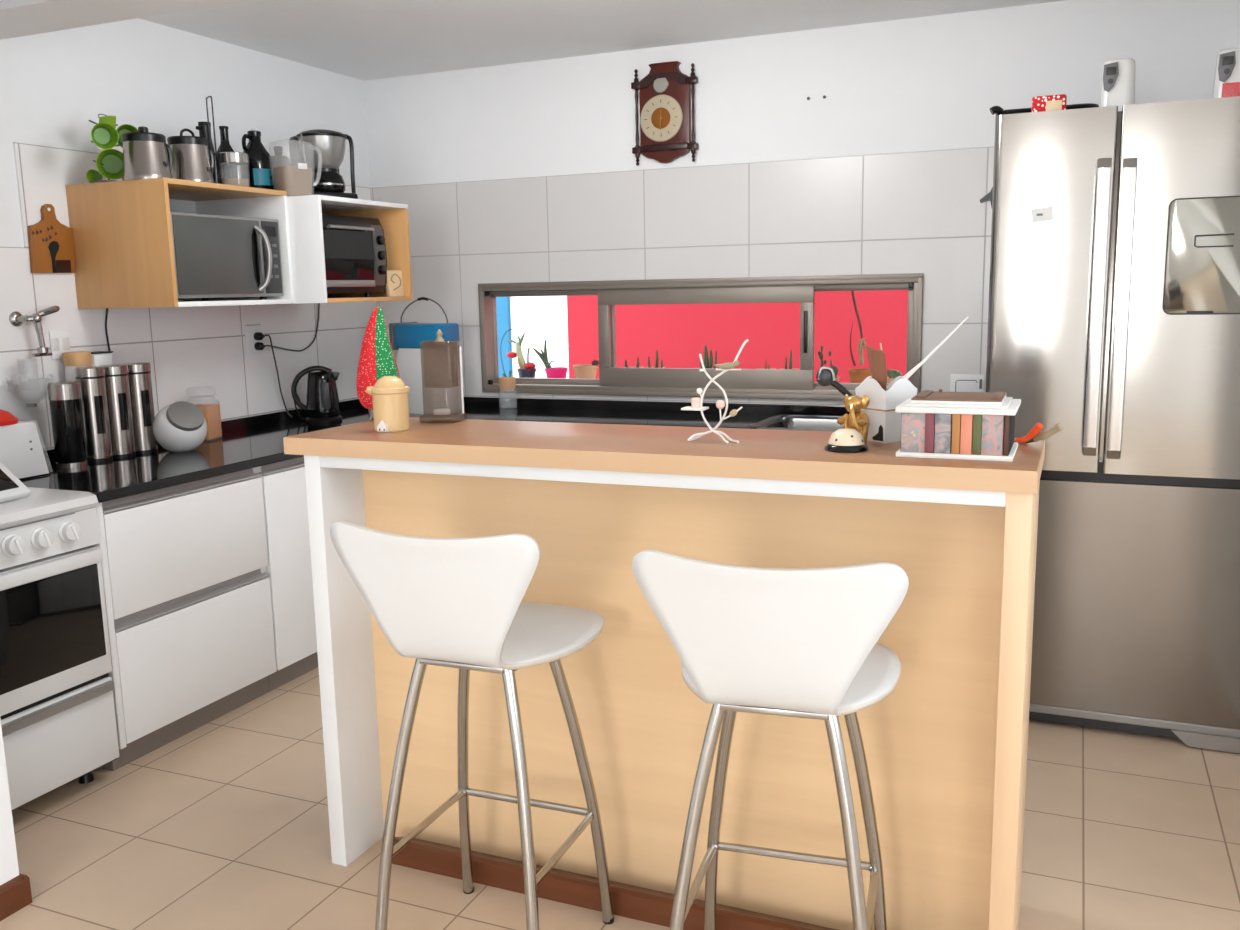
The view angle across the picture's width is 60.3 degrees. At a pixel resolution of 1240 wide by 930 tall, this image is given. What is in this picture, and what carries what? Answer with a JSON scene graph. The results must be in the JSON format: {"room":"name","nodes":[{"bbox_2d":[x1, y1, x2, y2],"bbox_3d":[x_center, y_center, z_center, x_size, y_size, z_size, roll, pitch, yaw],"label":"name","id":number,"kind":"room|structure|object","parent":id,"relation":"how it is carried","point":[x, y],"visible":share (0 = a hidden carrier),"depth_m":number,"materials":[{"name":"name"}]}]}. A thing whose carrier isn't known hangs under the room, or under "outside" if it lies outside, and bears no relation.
{"room":"kitchen","nodes":[
{"label":"kitchen","id":0,"kind":"room"},
{"bbox_2d":[0,719,18,884],"bbox_3d":[-3.152,0.280,-0.059,1.050,2.536,5.950,3,10,23],"label":"wall","id":1,"kind":"structure","parent":0,"point":[9,869],"depth_m":2.59,"materials":[{"name":"paint"}]},
{"bbox_2d":[0,873,31,920],"bbox_3d":[-2.722,1.511,-0.023,0.206,0.078,5.964,3,10,23],"label":"baseboard","id":2,"kind":"structure","parent":1,"relation":"attached to","point":[15,894],"depth_m":2.60,"materials":[{"name":"brown wood"}]},
{"bbox_2d":[91,351,112,365],"bbox_3d":[-1.922,-0.229,3.959,0.069,0.381,0.086,3,10,23],"label":"power outlet","id":3,"kind":"object","parent":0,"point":[98,357],"visible":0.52,"depth_m":3.91,"materials":[{"name":"white plastic"}]},
{"bbox_2d":[0,18,369,246],"bbox_3d":[-2.001,-0.443,4.173,0.200,2.536,3.250,3,10,23],"label":"wall","id":4,"kind":"structure","parent":0,"point":[159,78],"depth_m":4.18,"materials":[{"name":"paint"}]},
{"bbox_2d":[65,177,293,308],"bbox_3d":[-1.653,-0.828,4.066,0.469,0.440,0.626,3,10,23],"label":"upper cabinet","id":5,"kind":"object","parent":4,"relation":"attached to","point":[122,230],"visible":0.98,"depth_m":3.81,"materials":[{"name":"brown wood"}]},
{"bbox_2d":[89,114,118,182],"bbox_3d":[-1.831,-1.126,3.800,0.105,0.239,0.122,3,10,23],"label":"rack","id":6,"kind":"object","parent":5,"relation":"on","point":[108,180],"visible":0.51,"depth_m":3.77,"materials":[{"name":"metal"}]},
{"bbox_2d":[86,169,102,182],"bbox_3d":[-1.866,-1.026,3.800,0.048,0.048,0.056,-2,9,-4],"label":"cup","id":7,"kind":"object","parent":6,"relation":"in","point":[91,175],"visible":0.9,"depth_m":3.80,"materials":[{"name":"ceramic"}]},
{"bbox_2d":[91,122,118,148],"bbox_3d":[-1.764,-1.120,3.641,0.088,0.087,0.060,-8,12,-37],"label":"cup","id":8,"kind":"object","parent":6,"relation":"hanging from","point":[103,135],"visible":1,"depth_m":3.65,"materials":[{"name":"ceramic"}]},
{"bbox_2d":[99,116,115,128],"bbox_3d":[-1.799,-1.196,3.747,0.057,0.060,0.060,-6,11,-28],"label":"cup","id":9,"kind":"object","parent":6,"relation":"in","point":[111,120],"visible":0.56,"depth_m":3.73,"materials":[{"name":"ceramic"}]},
{"bbox_2d":[96,149,122,179],"bbox_3d":[-1.804,-1.066,3.792,0.106,0.105,0.062,-6,10,-26],"label":"cup","id":10,"kind":"object","parent":6,"relation":"in","point":[112,159],"visible":0.84,"depth_m":3.80,"materials":[{"name":"ceramic"}]},
{"bbox_2d":[116,124,137,147],"bbox_3d":[-1.775,-1.177,3.840,0.088,0.087,0.060,-8,11,-35],"label":"cup","id":11,"kind":"object","parent":6,"relation":"in","point":[125,128],"visible":0.4,"depth_m":3.84,"materials":[{"name":"plastic"}]},
{"bbox_2d":[122,126,172,180],"bbox_3d":[-1.673,-1.096,3.763,0.165,0.187,0.164,-4,10,-15],"label":"jug","id":12,"kind":"object","parent":5,"relation":"on","point":[146,155],"visible":0.9,"depth_m":3.71,"materials":[{"name":"silver metal"}]},
{"bbox_2d":[167,128,214,182],"bbox_3d":[-1.593,-1.138,3.947,0.166,0.207,0.164,-4,10,-16],"label":"jug","id":13,"kind":"object","parent":5,"relation":"on","point":[193,159],"visible":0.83,"depth_m":3.89,"materials":[{"name":"silver metal"}]},
{"bbox_2d":[196,122,214,152],"bbox_3d":[-1.576,-1.178,4.065,0.066,0.247,0.062,-6,11,-27],"label":"bottle","id":14,"kind":"object","parent":5,"relation":"on","point":[202,127],"visible":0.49,"depth_m":4.03,"materials":[{"name":"black plastic"}]},
{"bbox_2d":[206,96,219,183],"bbox_3d":[-1.543,-1.223,4.044,0.032,0.342,0.031,-7,11,-32],"label":"bottle opener","id":15,"kind":"object","parent":5,"relation":"on","point":[216,167],"visible":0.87,"depth_m":4.05,"materials":[{"name":"black metal"}]},
{"bbox_2d":[170,212,283,301],"bbox_3d":[-1.619,-0.780,4.056,0.461,0.311,0.556,3,10,23],"label":"microwave","id":16,"kind":"object","parent":5,"relation":"in","point":[216,256],"visible":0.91,"depth_m":3.96,"materials":[{"name":"grey metal"}]},
{"bbox_2d":[217,126,237,183],"bbox_3d":[-1.554,-1.206,4.212,0.076,0.253,0.076,3,10,23],"label":"bottle","id":17,"kind":"object","parent":5,"relation":"on","point":[225,171],"visible":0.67,"depth_m":4.18,"materials":[{"name":"black glass"}]},
{"bbox_2d":[218,152,248,186],"bbox_3d":[-1.476,-1.125,4.086,0.112,0.132,0.112,3,10,23],"label":"glass jar","id":18,"kind":"object","parent":5,"relation":"on","point":[224,158],"visible":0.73,"depth_m":4.05,"materials":[{"name":"clear glass"}]},
{"bbox_2d":[240,128,274,189],"bbox_3d":[-1.468,-1.226,4.308,0.127,0.258,0.128,-5,10,-21],"label":"jug","id":19,"kind":"object","parent":5,"relation":"on","point":[259,170],"visible":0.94,"depth_m":4.26,"materials":[{"name":"black plastic"}]},
{"bbox_2d":[0,142,376,449],"bbox_3d":[-1.862,-0.192,4.262,0.008,2.007,3.042,3,10,23],"label":"wall tiles","id":20,"kind":"structure","parent":4,"relation":"attached to","point":[195,355],"depth_m":4.28,"materials":[{"name":"white tile"}]},
{"bbox_2d":[9,306,59,356],"bbox_3d":[-2.031,-0.467,3.721,0.078,0.174,0.146,3,10,23],"label":"tap","id":21,"kind":"object","parent":20,"relation":"attached to","point":[16,318],"visible":1,"depth_m":3.70,"materials":[{"name":"silver metal"}]},
{"bbox_2d":[12,375,36,406],"bbox_3d":[-2.032,-0.282,3.670,0.146,0.165,0.140,-5,10,-23],"label":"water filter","id":22,"kind":"object","parent":21,"relation":"attached to","point":[17,379],"visible":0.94,"depth_m":3.67,"materials":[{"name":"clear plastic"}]},
{"bbox_2d":[27,204,75,272],"bbox_3d":[-2.016,-0.803,3.788,0.019,0.240,0.186,3,10,23],"label":"cutting board","id":23,"kind":"object","parent":20,"relation":"hanging from","point":[51,242],"visible":1,"depth_m":3.77,"materials":[{"name":"brown wood"}]},
{"bbox_2d":[49,329,70,358],"bbox_3d":[-2.017,-0.435,3.844,0.011,0.105,0.079,3,10,23],"label":"light switch","id":24,"kind":"object","parent":20,"relation":"attached to","point":[59,339],"visible":0.94,"depth_m":3.84,"materials":[{"name":"white plastic"}]},
{"bbox_2d":[244,324,262,353],"bbox_3d":[-1.628,-0.560,4.747,0.010,0.129,0.100,3,10,23],"label":"wall socket","id":25,"kind":"object","parent":20,"relation":"attached to","point":[250,330],"visible":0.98,"depth_m":4.73,"materials":[{"name":"white plastic"}]},
{"bbox_2d":[254,332,292,416],"bbox_3d":[-1.564,-0.404,4.824,0.045,0.397,0.163,6,12,35],"label":"power cord","id":26,"kind":"object","parent":20,"relation":"attached to","point":[258,336],"visible":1,"depth_m":4.82,"materials":[{"name":"black plastic"}]},
{"bbox_2d":[254,303,319,351],"bbox_3d":[-1.516,-0.635,4.936,0.048,0.226,0.468,3,10,22],"label":"power cord","id":27,"kind":"object","parent":20,"relation":"attached to","point":[258,345],"visible":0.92,"depth_m":4.92,"materials":[{"name":"black plastic"}]},
{"bbox_2d":[287,195,412,303],"bbox_3d":[-1.340,-0.912,4.602,0.618,0.419,0.615,3,10,23],"label":"upper cabinet","id":28,"kind":"object","parent":4,"relation":"attached to","point":[305,212],"visible":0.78,"depth_m":4.28,"materials":[{"name":"white laminate"}]},
{"bbox_2d":[271,146,290,189],"bbox_3d":[-1.474,-1.252,4.627,0.147,0.248,0.147,-5,10,-21],"label":"bottle","id":29,"kind":"object","parent":28,"relation":"on","point":[278,160],"visible":0.27,"depth_m":4.57,"materials":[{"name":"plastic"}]},
{"bbox_2d":[273,163,311,196],"bbox_3d":[-1.305,-1.187,4.290,0.140,0.222,0.172,8,13,43],"label":"container","id":30,"kind":"object","parent":28,"relation":"on","point":[296,180],"visible":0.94,"depth_m":4.24,"materials":[{"name":"plastic"}]},
{"bbox_2d":[289,129,357,198],"bbox_3d":[-1.261,-1.264,4.527,0.220,0.296,0.245,-8,12,-36],"label":"coffee maker","id":31,"kind":"object","parent":28,"relation":"on","point":[322,150],"visible":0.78,"depth_m":4.45,"materials":[{"name":"black plastic"}]},
{"bbox_2d":[298,135,345,168],"bbox_3d":[-1.254,-1.309,4.503,0.194,0.132,0.194,-8,12,-36],"label":"basket","id":32,"kind":"object","parent":31,"relation":"on","point":[317,151],"depth_m":4.43,"materials":[{"name":"silver metal"}]},
{"bbox_2d":[322,214,386,296],"bbox_3d":[-1.320,-0.884,4.566,0.504,0.338,0.465,3,10,23],"label":"toaster oven","id":33,"kind":"object","parent":28,"relation":"in","point":[355,254],"visible":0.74,"depth_m":4.48,"materials":[{"name":"black metal"}]},
{"bbox_2d":[386,270,403,296],"bbox_3d":[-1.003,-0.807,4.748,0.040,0.116,0.082,7,12,41],"label":"wooden plaque","id":34,"kind":"object","parent":28,"relation":"on","point":[394,287],"visible":0.94,"depth_m":4.74,"materials":[{"name":"beige wood"}]},
{"bbox_2d":[139,0,1064,80],"bbox_3d":[-0.580,-1.170,0.258,5.800,0.120,9.400,3,10,23],"label":"ceiling","id":35,"kind":"structure","parent":0,"point":[363,40],"depth_m":4.32,"materials":[{"name":"paint"}]},
{"bbox_2d":[0,0,249,39],"bbox_3d":[0.297,-1.345,2.304,5.400,0.236,0.250,3,10,23],"label":"beam","id":36,"kind":"structure","parent":35,"relation":"attached to","point":[18,18],"depth_m":3.11,"materials":[{"name":"paint"}]},
{"bbox_2d":[0,668,1239,929],"bbox_3d":[-0.527,1.450,0.691,5.800,0.120,9.400,3,10,23],"label":"floor","id":37,"kind":"structure","parent":0,"point":[223,825],"depth_m":2.87,"materials":[{"name":"tile"}]},
{"bbox_2d":[0,487,118,810],"bbox_3d":[-1.965,0.548,3.120,0.718,0.923,0.575,3,10,23],"label":"stove","id":38,"kind":"object","parent":37,"relation":"on","point":[58,719],"visible":0.98,"depth_m":3.07,"materials":[{"name":"white metal"}]},
{"bbox_2d":[0,462,30,502],"bbox_3d":[-1.868,0.025,3.011,0.263,0.178,0.268,3,10,23],"label":"tablet","id":39,"kind":"object","parent":38,"relation":"on","point":[11,487],"visible":1,"depth_m":3.07,"materials":[{"name":"white plastic"}]},
{"bbox_2d":[0,487,97,528],"bbox_3d":[-1.985,0.133,3.056,0.692,0.045,0.575,3,10,23],"label":"cooktop","id":40,"kind":"object","parent":38,"relation":"in","point":[43,506],"depth_m":3.06,"materials":[{"name":"white metal"}]},
{"bbox_2d":[95,467,276,770],"bbox_3d":[-1.734,0.470,3.736,0.674,0.868,0.716,3,10,23],"label":"base cabinet","id":41,"kind":"object","parent":37,"relation":"on","point":[187,592],"visible":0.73,"depth_m":3.56,"materials":[{"name":"white laminate"}]},
{"bbox_2d":[257,456,317,691],"bbox_3d":[-1.389,0.331,4.534,0.674,0.868,1.040,3,10,23],"label":"base cabinet","id":42,"kind":"object","parent":37,"relation":"on","point":[289,568],"visible":0.23,"depth_m":4.03,"materials":[{"name":"white laminate"}]},
{"bbox_2d":[330,520,613,929],"bbox_3d":[-0.277,0.590,2.342,0.466,1.028,0.519,3,10,21],"label":"bar stool","id":43,"kind":"object","parent":37,"relation":"on","point":[445,602],"visible":1,"depth_m":2.14,"materials":[{"name":"white plastic"}]},
{"bbox_2d":[283,417,1044,929],"bbox_3d":[0.070,0.491,2.592,1.732,1.128,0.469,3,10,23],"label":"bar","id":44,"kind":"object","parent":37,"relation":"on","point":[946,750],"visible":0.86,"depth_m":2.47,"materials":[{"name":"brown wood"}]},
{"bbox_2d":[356,306,399,419],"bbox_3d":[-0.670,-0.282,2.946,0.116,0.310,0.116,-2,9,-6],"label":"tree","id":45,"kind":"object","parent":44,"relation":"on","point":[377,360],"visible":0.73,"depth_m":2.90,"materials":[{"name":"green fabric"}]},
{"bbox_2d":[366,376,409,431],"bbox_3d":[-0.583,-0.158,2.715,0.098,0.138,0.098,3,10,23],"label":"ceramic jar","id":46,"kind":"object","parent":44,"relation":"on","point":[390,400],"visible":1,"depth_m":2.68,"materials":[{"name":"beige ceramic"}]},
{"bbox_2d":[433,408,450,414],"bbox_3d":[-0.480,-0.144,2.873,0.048,0.013,0.048,1,10,15],"label":"candle","id":47,"kind":"object","parent":44,"relation":"on","point":[440,411],"depth_m":2.86,"materials":[{"name":"white wax"}]},
{"bbox_2d":[433,329,463,414],"bbox_3d":[-0.479,-0.240,2.865,0.105,0.247,0.090,1,10,15],"label":"burner","id":48,"kind":"object","parent":44,"relation":"on","point":[439,341],"visible":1,"depth_m":2.86,"materials":[{"name":"plastic"}]},
{"bbox_2d":[681,339,748,442],"bbox_3d":[0.210,-0.167,2.396,0.155,0.229,0.059,4,11,27],"label":"stand","id":49,"kind":"object","parent":44,"relation":"on","point":[696,402],"visible":1,"depth_m":2.41,"materials":[{"name":"metal"}]},
{"bbox_2d":[681,406,708,410],"bbox_3d":[0.171,-0.129,2.432,0.054,0.005,0.040,3,10,23],"label":"shelf","id":50,"kind":"object","parent":49,"relation":"attached to","point":[694,408],"depth_m":2.42,"materials":[{"name":"white paint"}]},
{"bbox_2d":[691,397,700,407],"bbox_3d":[0.173,-0.142,2.429,0.022,0.023,0.022,3,10,23],"label":"candle","id":51,"kind":"object","parent":49,"relation":"on","point":[695,401],"depth_m":2.42,"materials":[{"name":"white wax"}]},
{"bbox_2d":[825,417,867,452],"bbox_3d":[0.476,-0.066,2.242,0.091,0.069,0.091,3,10,23],"label":"bell","id":52,"kind":"object","parent":44,"relation":"on","point":[845,440],"visible":1,"depth_m":2.22,"materials":[{"name":"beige metal"}]},
{"bbox_2d":[837,394,869,445],"bbox_3d":[0.508,-0.097,2.311,0.068,0.109,0.079,6,12,38],"label":"figurine","id":53,"kind":"object","parent":44,"relation":"on","point":[858,420],"visible":0.81,"depth_m":2.29,"materials":[{"name":"gold metal"}]},
{"bbox_2d":[855,376,916,442],"bbox_3d":[0.591,-0.126,2.372,0.095,0.139,0.095,-7,11,-30],"label":"pot","id":54,"kind":"object","parent":44,"relation":"on","point":[885,423],"visible":0.71,"depth_m":2.33,"materials":[{"name":"white ceramic"}]},
{"bbox_2d":[816,366,851,396],"bbox_3d":[0.516,-0.146,2.386,0.155,0.150,0.030,1,10,14],"label":"ladle","id":55,"kind":"object","parent":54,"relation":"in","point":[825,376],"visible":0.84,"depth_m":2.38,"materials":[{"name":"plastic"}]},
{"bbox_2d":[871,350,886,390],"bbox_3d":[0.572,-0.162,2.349,0.043,0.182,0.016,0,9,5],"label":"wooden spatula","id":56,"kind":"object","parent":54,"relation":"in","point":[879,371],"visible":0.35,"depth_m":2.34,"materials":[{"name":"brown wood"}]},
{"bbox_2d":[902,317,967,379],"bbox_3d":[0.662,-0.203,2.340,0.187,0.242,0.013,2,10,21],"label":"white stirrer","id":57,"kind":"object","parent":54,"relation":"in","point":[916,367],"visible":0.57,"depth_m":2.33,"materials":[{"name":"paint"}]},
{"bbox_2d":[895,389,1020,461],"bbox_3d":[0.693,-0.087,2.180,0.225,0.123,0.207,3,10,23],"label":"box","id":58,"kind":"object","parent":44,"relation":"on","point":[934,424],"visible":1,"depth_m":2.10,"materials":[{"name":"white wood"}]},
{"bbox_2d":[1014,423,1042,443],"bbox_3d":[0.851,-0.069,2.278,0.098,0.048,0.022,7,12,40],"label":"knife","id":59,"kind":"object","parent":44,"relation":"on","point":[1038,427],"visible":0.88,"depth_m":2.26,"materials":[{"name":"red plastic"}]},
{"bbox_2d":[1026,422,1062,442],"bbox_3d":[0.877,-0.070,2.269,0.126,0.051,0.020,8,13,43],"label":"knife","id":60,"kind":"object","parent":44,"relation":"on","point":[1057,427],"visible":0.93,"depth_m":2.24,"materials":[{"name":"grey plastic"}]},
{"bbox_2d":[632,549,908,929],"bbox_3d":[0.317,0.622,2.076,0.466,1.028,0.519,2,10,17],"label":"bar stool","id":61,"kind":"object","parent":37,"relation":"on","point":[798,642],"visible":1,"depth_m":1.84,"materials":[{"name":"white plastic"}]},
{"bbox_2d":[985,96,1239,752],"bbox_3d":[1.735,-0.161,3.720,0.820,1.981,0.988,3,10,23],"label":"refrigerator","id":62,"kind":"object","parent":37,"relation":"on","point":[1114,319],"visible":0.8,"depth_m":3.30,"materials":[{"name":"metal"}]},
{"bbox_2d":[1031,206,1052,222],"bbox_3d":[1.308,-0.776,3.306,0.066,0.049,0.002,3,10,23],"label":"paper note","id":63,"kind":"object","parent":62,"relation":"attached to","point":[1042,214],"visible":1,"depth_m":3.31,"materials":[{"name":"white paper"}]},
{"bbox_2d":[990,103,1098,115],"bbox_3d":[1.393,-1.140,3.496,0.321,0.047,0.369,3,10,23],"label":"wire tray","id":64,"kind":"object","parent":62,"relation":"on","point":[997,110],"visible":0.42,"depth_m":3.37,"materials":[{"name":"black metal"}]},
{"bbox_2d":[1031,94,1066,111],"bbox_3d":[1.333,-1.116,3.317,0.100,0.062,0.032,3,10,23],"label":"tin","id":65,"kind":"object","parent":62,"relation":"on","point":[1049,102],"visible":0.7,"depth_m":3.30,"materials":[{"name":"red metal"}]},
{"bbox_2d":[1099,58,1134,110],"bbox_3d":[1.531,-1.162,3.281,0.100,0.156,0.098,3,10,23],"label":"air freshener","id":66,"kind":"object","parent":62,"relation":"on","point":[1118,75],"visible":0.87,"depth_m":3.24,"materials":[{"name":"white plastic"}]},
{"bbox_2d":[1212,48,1239,97],"bbox_3d":[1.816,-1.147,3.160,0.100,0.156,0.098,3,10,23],"label":"air freshener","id":67,"kind":"object","parent":62,"relation":"on","point":[1227,69],"visible":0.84,"depth_m":3.13,"materials":[{"name":"white plastic"}]},
{"bbox_2d":[1222,82,1239,97],"bbox_3d":[1.809,-1.096,3.130,0.075,0.052,0.014,3,10,23],"label":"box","id":68,"kind":"object","parent":62,"relation":"on","point":[1229,89],"depth_m":3.13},
{"bbox_3d":[0.351,0.267,4.710,2.330,0.868,0.614,3,10,23],"label":"cabinet","id":69,"kind":"object","parent":37,"relation":"on","visible":0},
{"bbox_2d":[19,397,849,502],"bbox_3d":[-0.325,-0.074,3.963,3.061,0.076,2.414,3,10,23],"label":"countertop","id":70,"kind":"structure","parent":69,"relation":"on","point":[244,443],"depth_m":4.58,"materials":[{"name":"black stone"}]},
{"bbox_2d":[0,409,48,478],"bbox_3d":[-2.014,-0.071,3.449,0.175,0.230,0.288,3,10,23],"label":"appliance","id":71,"kind":"object","parent":70,"relation":"on","point":[21,451],"visible":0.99,"depth_m":3.44,"materials":[{"name":"plastic"}]},
{"bbox_2d":[47,381,87,467],"bbox_3d":[-1.913,-0.141,3.697,0.102,0.293,0.101,3,10,23],"label":"canister","id":72,"kind":"object","parent":70,"relation":"on","point":[65,397],"visible":1,"depth_m":3.66,"materials":[{"name":"metal"}]},
{"bbox_2d":[63,351,91,380],"bbox_3d":[-1.958,-0.218,3.884,0.092,0.386,0.092,3,10,23],"label":"lidded jar","id":73,"kind":"object","parent":70,"relation":"on","point":[74,359],"visible":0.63,"depth_m":3.82,"materials":[{"name":"beige wood"}]},
{"bbox_2d":[74,366,112,461],"bbox_3d":[-1.879,-0.182,3.811,0.097,0.336,0.097,6,12,39],"label":"canister","id":74,"kind":"object","parent":70,"relation":"on","point":[91,379],"visible":0.94,"depth_m":3.78,"materials":[{"name":"metal"}]},
{"bbox_2d":[99,364,135,457],"bbox_3d":[-1.838,-0.199,3.904,0.097,0.336,0.097,6,12,39],"label":"canister","id":75,"kind":"object","parent":70,"relation":"on","point":[116,375],"visible":0.81,"depth_m":3.87,"materials":[{"name":"metal"}]},
{"bbox_2d":[123,362,157,453],"bbox_3d":[-1.798,-0.215,3.998,0.097,0.336,0.097,6,12,39],"label":"canister","id":76,"kind":"object","parent":70,"relation":"on","point":[140,383],"visible":0.74,"depth_m":3.96,"materials":[{"name":"metal"}]},
{"bbox_2d":[153,401,206,451],"bbox_3d":[-1.656,-0.147,4.022,0.197,0.188,0.192,8,13,43],"label":"jar","id":77,"kind":"object","parent":70,"relation":"on","point":[181,426],"visible":1,"depth_m":3.96,"materials":[{"name":"white ceramic"}]},
{"bbox_2d":[196,404,221,439],"bbox_3d":[-1.689,-0.207,4.319,0.112,0.212,0.112,0,10,9],"label":"glass jar","id":78,"kind":"object","parent":70,"relation":"on","point":[211,412],"visible":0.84,"depth_m":4.31,"materials":[{"name":"orange glass"}]},
{"bbox_2d":[291,366,341,422],"bbox_3d":[-1.386,-0.331,4.901,0.212,0.253,0.164,3,10,25],"label":"electric kettle","id":79,"kind":"object","parent":70,"relation":"on","point":[322,405],"visible":1,"depth_m":4.84,"materials":[{"name":"black plastic"}]},
{"bbox_2d":[389,297,461,414],"bbox_3d":[-0.939,-0.534,5.159,0.328,0.552,0.210,5,11,33],"label":"countertop appliance","id":80,"kind":"object","parent":70,"relation":"on","point":[431,371],"visible":0.84,"depth_m":5.08,"materials":[{"name":"white plastic"}]},
{"bbox_2d":[389,322,417,349],"bbox_3d":[-1.056,-0.631,5.219,0.025,0.130,0.180,5,11,33],"label":"tray","id":81,"kind":"object","parent":80,"relation":"on","point":[392,326],"depth_m":5.14,"materials":[{"name":"blue plastic"}]},
{"bbox_2d":[394,323,459,348],"bbox_3d":[-0.930,-0.623,5.138,0.275,0.115,0.170,5,11,33],"label":"bucket","id":82,"kind":"object","parent":80,"relation":"on","point":[406,335],"depth_m":5.07,"materials":[{"name":"blue metal"}]},
{"bbox_2d":[499,329,515,390],"bbox_3d":[-0.553,-0.473,5.240,0.096,0.392,0.089,3,10,23],"label":"potted plant","id":83,"kind":"object","parent":70,"relation":"on","point":[506,383],"visible":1,"depth_m":5.22,"materials":[{"name":"orange ceramic"}]},
{"bbox_2d":[750,414,843,431],"bbox_3d":[0.837,-0.087,4.468,0.490,0.190,0.470,3,10,23],"label":"sink","id":84,"kind":"object","parent":70,"relation":"in","point":[784,421],"visible":0.19,"depth_m":4.65,"materials":[{"name":"metal"}]},
{"bbox_2d":[364,0,1239,187],"bbox_3d":[0.592,-0.611,4.880,4.400,2.536,0.120,3,10,23],"label":"wall","id":85,"kind":"structure","parent":0,"point":[927,83],"depth_m":4.55,"materials":[{"name":"paint"}]},
{"bbox_2d":[43,397,849,462],"bbox_3d":[-0.326,-0.090,3.960,3.061,0.044,2.414,3,10,23],"label":"backsplash","id":86,"kind":"structure","parent":85,"relation":"attached to","point":[227,425],"depth_m":4.98,"materials":[{"name":"black stone"}]},
{"bbox_2d":[631,61,698,165],"bbox_3d":[0.200,-1.577,4.789,0.312,0.437,0.046,3,10,23],"label":"wall clock","id":87,"kind":"object","parent":85,"relation":"attached to","point":[665,94],"visible":1,"depth_m":4.77,"materials":[{"name":"brown wood"}]},
{"bbox_2d":[370,146,993,405],"bbox_3d":[0.572,-0.340,4.865,4.000,2.007,0.008,3,10,23],"label":"wall tiles","id":88,"kind":"structure","parent":85,"relation":"attached to","point":[923,212],"depth_m":4.79,"materials":[{"name":"white tile"}]},
{"bbox_2d":[950,374,983,391],"bbox_3d":[1.455,-0.330,4.474,0.136,0.100,0.012,3,10,23],"label":"socket","id":89,"kind":"object","parent":88,"relation":"attached to","point":[958,382],"visible":0.8,"depth_m":4.47,"materials":[{"name":"white plastic"}]},
{"bbox_2d":[478,273,923,400],"bbox_3d":[0.310,-0.594,4.980,2.146,0.542,0.126,3,10,23],"label":"window","id":90,"kind":"structure","parent":85,"relation":"in","point":[798,384],"depth_m":4.92,"materials":[{"name":"metal"}]},
{"bbox_3d":[0.415,-0.355,5.255,2.222,0.055,0.340,3,10,23],"label":"window sill","id":91,"kind":"structure","parent":85,"relation":"attached to","visible":0},
{"bbox_2d":[506,332,535,377],"bbox_3d":[-0.529,-0.572,5.681,0.171,0.272,0.100,3,10,23],"label":"potted plant","id":92,"kind":"object","parent":91,"relation":"on","point":[525,370],"visible":0.94,"depth_m":5.66,"materials":[{"name":"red plant"}]},
{"bbox_2d":[533,340,567,377],"bbox_3d":[-0.370,-0.543,5.618,0.196,0.229,0.120,3,10,23],"label":"potted plant","id":93,"kind":"object","parent":91,"relation":"on","point":[551,372],"visible":0.91,"depth_m":5.60,"materials":[{"name":"plant"}]},
{"bbox_2d":[573,359,598,378],"bbox_3d":[-0.179,-0.482,5.523,0.128,0.131,0.128,-5,10,-22],"label":"potted plant","id":94,"kind":"object","parent":91,"relation":"on","point":[584,371],"visible":0.85,"depth_m":5.48,"materials":[{"name":"ceramic"}]},
{"bbox_2d":[646,350,664,367],"bbox_3d":[0.176,-0.491,5.390,0.100,0.179,0.100,3,10,23],"label":"potted cactus","id":95,"kind":"object","parent":91,"relation":"on","point":[657,357],"visible":0.41,"depth_m":5.38,"materials":[{"name":"plant"}]},
{"bbox_2d":[700,345,717,368],"bbox_3d":[0.429,-0.490,5.270,0.110,0.205,0.110,3,10,23],"label":"potted cactus","id":96,"kind":"object","parent":91,"relation":"on","point":[708,362],"visible":0.39,"depth_m":5.25,"materials":[{"name":"plant"}]},
{"bbox_2d":[818,345,839,381],"bbox_3d":[0.984,-0.461,5.023,0.100,0.206,0.100,-5,10,-21],"label":"potted cactus","id":97,"kind":"object","parent":91,"relation":"on","point":[834,368],"visible":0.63,"depth_m":5.01,"materials":[{"name":"plant"}]},
{"bbox_2d":[848,291,870,382],"bbox_3d":[1.113,-0.589,4.923,0.110,0.488,0.110,3,10,23],"label":"potted plant","id":98,"kind":"object","parent":91,"relation":"on","point":[858,375],"visible":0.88,"depth_m":4.92,"materials":[{"name":"plant"}]},
{"bbox_2d":[887,369,901,382],"bbox_3d":[1.252,-0.391,4.897,0.100,0.100,0.100,3,10,23],"label":"potted plant","id":99,"kind":"object","parent":91,"relation":"on","point":[892,374],"visible":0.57,"depth_m":4.88,"materials":[{"name":"green plant"}]},
{"label":"outside","id":100,"kind":"structure","parent":0,"visible":0},
{"bbox_3d":[1.288,0.228,9.183,14.000,0.150,7.800,3,10,23],"label":"ground","id":101,"kind":"structure","parent":100,"visible":0},
{"bbox_2d":[496,297,512,376],"bbox_3d":[-3.170,-1.634,10.100,4.915,3.400,0.250,3,10,23],"label":"wall","id":102,"kind":"structure","parent":101,"relation":"on","point":[502,303],"depth_m":9.11,"materials":[{"name":"blue paint"}]},
{"bbox_2d":[510,296,568,377],"bbox_3d":[-0.384,-1.499,8.944,1.121,3.400,0.200,3,10,23],"label":"wall","id":103,"kind":"structure","parent":101,"relation":"on","point":[541,318],"depth_m":9.02,"materials":[{"name":"white paint"}]},
{"bbox_2d":[567,290,907,382],"bbox_3d":[3.324,-1.002,6.101,7.963,3.200,0.200,3,10,23],"label":"wall","id":104,"kind":"structure","parent":101,"relation":"on","point":[679,333],"depth_m":7.09,"materials":[{"name":"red paint"}]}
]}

